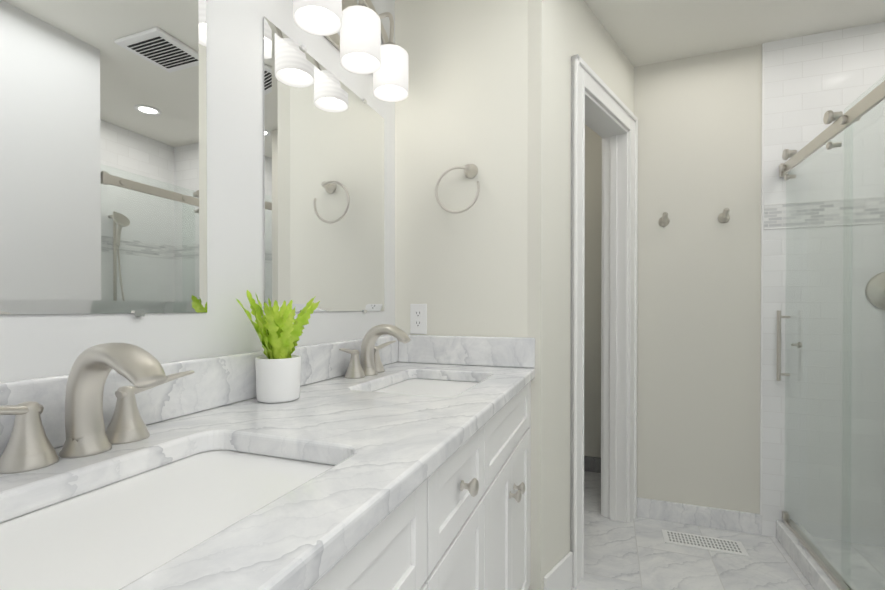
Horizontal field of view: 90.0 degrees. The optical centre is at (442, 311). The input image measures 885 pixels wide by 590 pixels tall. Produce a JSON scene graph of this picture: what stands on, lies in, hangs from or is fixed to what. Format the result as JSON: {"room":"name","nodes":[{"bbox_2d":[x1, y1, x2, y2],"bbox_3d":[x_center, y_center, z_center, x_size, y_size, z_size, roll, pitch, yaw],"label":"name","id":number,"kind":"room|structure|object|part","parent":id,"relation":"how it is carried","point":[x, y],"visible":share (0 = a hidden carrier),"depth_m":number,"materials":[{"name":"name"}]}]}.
{"room":"bathroom","nodes":[
{"label":"bathroom","id":0,"kind":"room"},
{"bbox_2d":[0,340,355,415],"bbox_3d":[-0.540,0.153,0.834,0.020,0.110,2.052,0,0,20],"label":"backsplash","id":1,"kind":"structure","parent":0,"relation":"attached to","point":[226,379],"depth_m":0.99,"materials":[{"name":"white stone"}]},
{"bbox_2d":[0,0,394,382],"bbox_3d":[-0.486,-0.100,1.145,0.108,2.400,4.750,0,0,20],"label":"wall","id":2,"kind":"structure","parent":0,"point":[103,156],"depth_m":0.89,"materials":[{"name":"white paint"}]},
{"bbox_3d":[-0.334,-0.371,1.406,0.007,0.752,0.635,0,0,20],"label":"mirror","id":3,"kind":"part","parent":2,"relation":"part of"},
{"bbox_2d":[293,0,407,101],"bbox_3d":[-0.260,-0.935,1.349,0.183,0.403,0.800,0,0,20],"label":"sconce","id":4,"kind":"object","parent":2,"relation":"attached to","point":[359,26],"visible":1,"depth_m":1.28,"materials":[{"name":"white glass"}]},
{"bbox_3d":[-0.314,-0.799,1.114,0.118,0.135,0.118,0,0,20],"label":"lamp shade","id":5,"kind":"part","parent":4,"relation":"part of","materials":[{"name":"white glass"}]},
{"bbox_3d":[-0.314,-0.787,1.114,0.056,0.074,0.056,0,0,20],"label":"bulb","id":6,"kind":"part","parent":4,"relation":"part of","materials":[{"name":"white glass"}]},
{"bbox_3d":[-0.242,-0.800,1.306,0.118,0.135,0.118,0,0,20],"label":"lamp shade","id":7,"kind":"part","parent":4,"relation":"part of","materials":[{"name":"white glass"}]},
{"bbox_3d":[-0.242,-0.788,1.306,0.056,0.074,0.056,0,0,20],"label":"bulb","id":8,"kind":"part","parent":4,"relation":"part of","materials":[{"name":"white glass"}]},
{"bbox_3d":[-0.174,-0.801,1.489,0.118,0.135,0.118,0,0,20],"label":"lamp shade","id":9,"kind":"part","parent":4,"relation":"part of","materials":[{"name":"white glass"}]},
{"bbox_2d":[395,0,527,337],"bbox_3d":[0.104,-0.104,1.743,0.595,2.400,0.100,0,0,20],"label":"wall","id":10,"kind":"structure","parent":0,"point":[464,102],"depth_m":1.70,"materials":[{"name":"white paint"}]},
{"bbox_2d":[410,304,426,333],"bbox_3d":[-0.096,0.028,1.760,0.072,0.120,0.008,0,0,20],"label":"outlet","id":11,"kind":"object","parent":10,"relation":"attached to","point":[422,308],"depth_m":1.76,"materials":[{"name":"white plastic"}]},
{"bbox_3d":[-0.097,0.028,1.757,0.033,0.066,0.002,0,0,20],"label":"electrical outlet sockets on the wall","id":12,"kind":"part","parent":11,"relation":"part of","materials":[{"name":"white plastic"}]},
{"bbox_2d":[435,164,479,213],"bbox_3d":[0.062,-0.465,1.671,0.176,0.195,0.058,0,0,20],"label":"towel ring","id":13,"kind":"object","parent":10,"relation":"attached to","point":[470,170],"visible":1,"depth_m":1.66,"materials":[{"name":"silver metal"}]},
{"bbox_2d":[527,0,633,589],"bbox_3d":[0.682,-0.106,2.056,0.115,2.400,1.159,0,0,40],"label":"wall","id":14,"kind":"structure","parent":0,"point":[561,33],"depth_m":1.64,"materials":[{"name":"white paint"}]},
{"bbox_2d":[412,335,534,367],"bbox_3d":[0.079,0.147,1.686,0.542,0.110,0.021,0,0,20],"label":"backsplash","id":15,"kind":"structure","parent":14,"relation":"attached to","point":[501,352],"depth_m":1.66,"materials":[{"name":"white stone"}]},
{"bbox_2d":[544,552,572,589],"bbox_3d":[0.442,1.027,1.680,0.014,0.140,0.223,0,0,40],"label":"baseboard","id":16,"kind":"structure","parent":14,"relation":"attached to","point":[559,576],"depth_m":1.68,"materials":[{"name":"white"}]},
{"bbox_2d":[570,54,637,587],"bbox_3d":[0.716,0.038,2.097,0.171,2.112,0.774,0,0,40],"label":"door frame","id":17,"kind":"structure","parent":14,"relation":"attached to","point":[599,107],"depth_m":2.29,"materials":[{"name":"white wood"}]},
{"bbox_2d":[584,125,601,457],"bbox_3d":[0.885,-0.113,3.115,1.100,2.400,0.100,0,0,20],"label":"wall","id":18,"kind":"structure","parent":0,"point":[592,294],"depth_m":3.01,"materials":[{"name":"white paint"}]},
{"bbox_2d":[584,456,600,472],"bbox_3d":[0.819,1.038,3.087,1.000,0.100,0.012,0,0,20],"label":"baseboard","id":19,"kind":"structure","parent":18,"relation":"attached to","point":[592,464],"depth_m":3.01,"materials":[{"name":"grey stone"}]},
{"bbox_2d":[571,471,813,589],"bbox_3d":[0.728,1.128,0.700,2.700,0.050,4.750,0,0,20],"label":"floor","id":20,"kind":"structure","parent":0,"point":[638,553],"depth_m":1.95,"materials":[{"name":"tile"}]},
{"bbox_2d":[300,376,534,589],"bbox_3d":[-0.277,0.674,0.741,0.580,0.858,2.047,0,0,20],"label":"bathroom vanity","id":21,"kind":"object","parent":20,"relation":"on","point":[465,524],"depth_m":0.85,"materials":[{"name":"white wood"}]},
{"bbox_2d":[0,364,534,589],"bbox_3d":[-0.286,0.227,0.739,0.563,0.036,2.052,0,0,20],"label":"countertop","id":22,"kind":"structure","parent":21,"relation":"on","point":[384,442],"depth_m":0.62,"materials":[{"name":"white stone"}]},
{"bbox_2d":[0,343,199,475],"bbox_3d":[-0.486,0.127,0.645,0.188,0.164,0.351,0,0,20],"label":"faucet","id":23,"kind":"object","parent":22,"relation":"on","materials":[{"name":"silver metal"}]},
{"bbox_2d":[0,440,339,589],"bbox_3d":[-0.341,0.310,0.533,0.364,0.152,0.490,0,0,20],"label":"sink","id":24,"kind":"object","parent":22,"relation":"in","point":[96,533],"depth_m":0.54,"materials":[{"name":"white ceramic"}]},
{"bbox_2d":[236,290,319,402],"bbox_3d":[-0.370,0.078,1.033,0.144,0.257,0.207,0,0,20],"label":"plant","id":25,"kind":"object","parent":22,"relation":"on","point":[278,365],"visible":1,"depth_m":1.01,"materials":[{"name":"green plant"}]},
{"bbox_3d":[-0.386,0.156,1.043,0.101,0.100,0.101,0,0,20],"label":"pot","id":26,"kind":"part","parent":25,"relation":"part of","materials":[{"name":"white ceramic"}]},
{"bbox_2d":[332,324,411,379],"bbox_3d":[-0.194,0.122,1.427,0.188,0.164,0.351,0,0,20],"label":"faucet","id":27,"kind":"object","parent":22,"relation":"on","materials":[{"name":"silver metal"}]},
{"bbox_2d":[372,372,483,395],"bbox_3d":[-0.044,0.305,1.329,0.364,0.152,0.490,0,0,20],"label":"sink","id":28,"kind":"object","parent":22,"relation":"in","point":[434,385],"depth_m":1.44,"materials":[{"name":"white ceramic"}]},
{"bbox_2d":[662,529,748,556],"bbox_3d":[1.233,1.091,2.096,0.340,0.005,0.130,0,0,20],"label":"floor vent","id":29,"kind":"object","parent":20,"relation":"in","point":[707,543],"visible":1,"depth_m":2.09,"materials":[{"name":"white plastic"}]},
{"bbox_2d":[813,537,884,589],"bbox_3d":[1.883,1.083,1.469,0.775,0.030,1.080,0,0,20],"label":"pan","id":30,"kind":"object","parent":20,"relation":"on","point":[857,565],"depth_m":1.89,"materials":[{"name":"tile"}]},
{"bbox_2d":[634,44,761,513],"bbox_3d":[1.310,-0.157,2.316,0.572,2.301,0.100,0,0,20],"label":"wall","id":31,"kind":"structure","parent":0,"point":[699,117],"depth_m":2.26,"materials":[{"name":"white paint"}]},
{"bbox_2d":[659,212,669,226],"bbox_3d":[1.147,-0.478,2.284,0.052,0.064,0.068,0,0,20],"label":"robe hook","id":32,"kind":"object","parent":31,"relation":"attached to","point":[664,220],"visible":1,"depth_m":2.30,"materials":[{"name":"silver metal"}]},
{"bbox_2d":[718,208,729,222],"bbox_3d":[1.400,-0.477,2.189,0.052,0.064,0.068,0,0,20],"label":"robe hook","id":33,"kind":"object","parent":31,"relation":"attached to","point":[724,217],"visible":1,"depth_m":2.20,"materials":[{"name":"silver metal"}]},
{"bbox_2d":[762,22,884,546],"bbox_3d":[2.001,-0.105,1.999,0.930,2.400,0.010,0,0,20],"label":"tiled wall","id":34,"kind":"structure","parent":31,"relation":"attached to","point":[810,81],"depth_m":2.07,"materials":[{"name":"white tile"}]},
{"bbox_2d":[760,43,763,514],"bbox_3d":[1.562,-0.106,2.163,0.009,2.400,0.011,0,0,20],"label":"trim","id":35,"kind":"structure","parent":34,"relation":"attached to","point":[762,224],"depth_m":2.16,"materials":[{"name":"white ceramic"}]},
{"bbox_2d":[776,520,859,589],"bbox_3d":[1.471,1.055,1.618,0.100,0.085,1.087,0,0,20],"label":"sill","id":36,"kind":"structure","parent":34,"relation":"attached to","point":[817,577],"depth_m":1.84,"materials":[{"name":"stone"}]},
{"bbox_2d":[776,78,884,589],"bbox_3d":[1.454,0.130,1.623,0.095,1.762,1.075,0,0,20],"label":"shower door","id":37,"kind":"structure","parent":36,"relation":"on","point":[863,106],"depth_m":1.66,"materials":[{"name":"clear glass"}]},
{"bbox_2d":[764,196,883,204],"bbox_3d":[1.999,-0.520,1.990,0.926,0.006,0.004,0,0,20],"label":"liner","id":38,"kind":"object","parent":34,"relation":"attached to","point":[823,200],"visible":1,"depth_m":2.07,"materials":[{"name":"white tile"}]},
{"bbox_2d":[764,197,884,227],"bbox_3d":[2.000,-0.461,1.992,0.926,0.112,0.002,0,0,20],"label":"accent tile","id":39,"kind":"object","parent":34,"relation":"attached to","point":[775,215],"depth_m":2.07,"materials":[{"name":"tile"}]},
{"bbox_2d":[764,222,884,229],"bbox_3d":[1.999,-0.402,1.991,0.926,0.006,0.004,0,0,20],"label":"liner","id":40,"kind":"object","parent":34,"relation":"attached to","point":[824,225],"visible":1,"depth_m":2.07,"materials":[{"name":"white tile"}]},
{"bbox_2d":[865,272,884,309],"bbox_3d":[1.998,-0.094,1.949,0.176,0.179,0.085,0,0,20],"label":"shower valve","id":41,"kind":"object","parent":34,"relation":"attached to","point":[876,280],"depth_m":2.00,"materials":[{"name":"silver metal"}]},
{"bbox_2d":[584,0,884,66],"bbox_3d":[0.728,-1.322,0.684,2.700,0.050,4.750,0,0,20],"label":"ceiling","id":42,"kind":"structure","parent":0,"point":[643,32],"depth_m":1.99,"materials":[{"name":"white paint"}]}
]}

